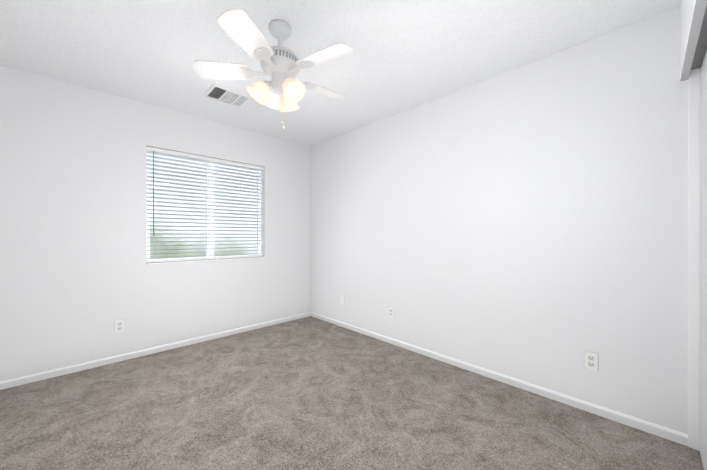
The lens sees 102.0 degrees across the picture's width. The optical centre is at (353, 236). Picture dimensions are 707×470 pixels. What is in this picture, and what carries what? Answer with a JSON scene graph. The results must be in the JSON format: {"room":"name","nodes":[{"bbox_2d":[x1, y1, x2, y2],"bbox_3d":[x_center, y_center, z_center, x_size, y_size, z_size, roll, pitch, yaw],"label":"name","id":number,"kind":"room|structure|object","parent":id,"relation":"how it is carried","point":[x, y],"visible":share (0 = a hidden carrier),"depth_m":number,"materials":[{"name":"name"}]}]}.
{"room":"empty bedroom","nodes":[
{"label":"empty bedroom","id":0,"kind":"room"},
{"bbox_2d":[0,65,310,380],"bbox_3d":[-1.818,-0.068,3.087,3.480,2.455,0.140,0,0,-44],"label":"wall","id":1,"kind":"structure","parent":0,"point":[78,276],"depth_m":2.59,"materials":[{"name":"white paint"}]},
{"bbox_2d":[114,319,123,332],"bbox_3d":[-2.166,0.835,2.648,0.072,0.117,0.010,0,0,-44],"label":"electrical outlet","id":2,"kind":"object","parent":1,"relation":"attached to","point":[118,326],"visible":1,"depth_m":2.64,"materials":[{"name":"white plastic"}]},
{"bbox_2d":[0,312,311,389],"bbox_3d":[-1.761,1.129,3.037,3.150,0.060,0.013,0,0,-44],"label":"baseboard","id":3,"kind":"structure","parent":1,"relation":"attached to","point":[27,379],"depth_m":2.71,"materials":[{"name":"white wood"}]},
{"bbox_2d":[146,153,260,262],"bbox_3d":[-1.657,-0.302,3.304,1.233,1.166,0.049,0,0,-44],"label":"window","id":4,"kind":"structure","parent":1,"relation":"in","point":[210,251],"depth_m":3.28,"materials":[{"name":"white plastic"}]},
{"bbox_2d":[146,146,263,262],"bbox_3d":[-1.610,-0.311,3.255,1.229,1.146,0.067,0,0,-44],"label":"window blind","id":5,"kind":"object","parent":4,"relation":"attached to","point":[168,153],"visible":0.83,"depth_m":3.17,"materials":[{"name":"white plastic"}]},
{"bbox_2d":[146,257,264,264],"bbox_3d":[-1.605,0.274,3.251,1.233,0.016,0.107,0,0,-44],"label":"window sill","id":6,"kind":"structure","parent":1,"relation":"attached to","point":[169,262],"depth_m":3.12,"materials":[{"name":"white wood"}]},
{"bbox_2d":[0,0,680,145],"bbox_3d":[-0.285,-1.343,1.498,3.480,0.100,4.551,0,0,-44],"label":"ceiling","id":7,"kind":"structure","parent":0,"point":[404,55],"depth_m":1.93,"materials":[{"name":"white paint"}]},
{"bbox_2d":[203,83,251,107],"bbox_3d":[-1.164,-1.289,2.646,0.345,0.012,0.290,0,0,-44],"label":"ceiling vent","id":8,"kind":"object","parent":7,"relation":"in","point":[216,92],"visible":0.98,"depth_m":2.63,"materials":[{"name":"white metal"}]},
{"bbox_2d":[193,9,352,129],"bbox_3d":[-0.427,-0.976,1.792,0.951,0.634,0.976,0,0,-44],"label":"ceiling fan","id":9,"kind":"object","parent":7,"relation":"hanging from","point":[283,90],"visible":1,"depth_m":1.70,"materials":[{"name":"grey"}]},
{"bbox_2d":[0,316,703,469],"bbox_3d":[-0.285,1.212,1.503,3.480,0.100,4.551,0,0,-44],"label":"floor","id":10,"kind":"structure","parent":0,"point":[310,393],"depth_m":1.83,"materials":[{"name":"carpet"}]},
{"bbox_2d":[311,6,688,434],"bbox_3d":[0.964,-0.068,2.611,0.140,2.455,4.411,0,0,-44],"label":"wall","id":11,"kind":"structure","parent":0,"point":[528,223],"depth_m":2.10,"materials":[{"name":"white paint"}]},
{"bbox_2d":[389,307,393,317],"bbox_3d":[0.405,0.824,3.083,0.010,0.117,0.072,0,0,-44],"label":"electrical outlet","id":12,"kind":"object","parent":11,"relation":"attached to","point":[391,312],"visible":1,"depth_m":3.08,"materials":[{"name":"white plastic"}]},
{"bbox_2d":[312,312,687,445],"bbox_3d":[0.614,1.130,2.866,0.012,0.060,3.560,0,0,-44],"label":"baseboard","id":13,"kind":"structure","parent":11,"relation":"attached to","point":[652,428],"depth_m":2.09,"materials":[{"name":"white wood"}]},
{"bbox_2d":[584,350,597,370],"bbox_3d":[1.564,0.824,1.883,0.010,0.117,0.072,0,0,-44],"label":"electrical outlet","id":14,"kind":"object","parent":11,"relation":"attached to","point":[590,360],"visible":1,"depth_m":1.88,"materials":[{"name":"white plastic"}]},
{"bbox_2d":[688,68,700,450],"bbox_3d":[1.879,0.122,1.549,0.020,2.080,0.087,0,0,-44],"label":"trim","id":15,"kind":"structure","parent":11,"relation":"attached to","point":[693,236],"depth_m":1.56,"materials":[{"name":"white wood"}]},
{"bbox_2d":[680,0,706,80],"bbox_3d":[0.726,-0.063,0.454,3.200,2.455,0.120,0,0,-44],"label":"wall","id":16,"kind":"structure","parent":0,"point":[692,12],"depth_m":1.32,"materials":[{"name":"white paint"}]},
{"bbox_2d":[691,6,706,69],"bbox_3d":[1.078,-0.911,0.772,2.246,0.010,0.086,0,0,-44],"label":"rail","id":17,"kind":"object","parent":16,"relation":"attached to","point":[700,52],"depth_m":1.37,"materials":[{"name":"grey"}]},
{"bbox_2d":[699,50,706,469],"bbox_3d":[1.569,0.129,1.235,0.858,2.043,0.030,0,0,-44],"label":"closet door","id":18,"kind":"structure","parent":16,"relation":"in","point":[703,293],"depth_m":1.43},
{"label":"outside","id":19,"kind":"structure","parent":0,"visible":0},
{"bbox_2d":[150,154,256,258],"bbox_3d":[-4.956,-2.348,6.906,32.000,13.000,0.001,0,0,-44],"label":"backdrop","id":20,"kind":"structure","parent":19,"point":[222,247],"depth_m":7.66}
]}

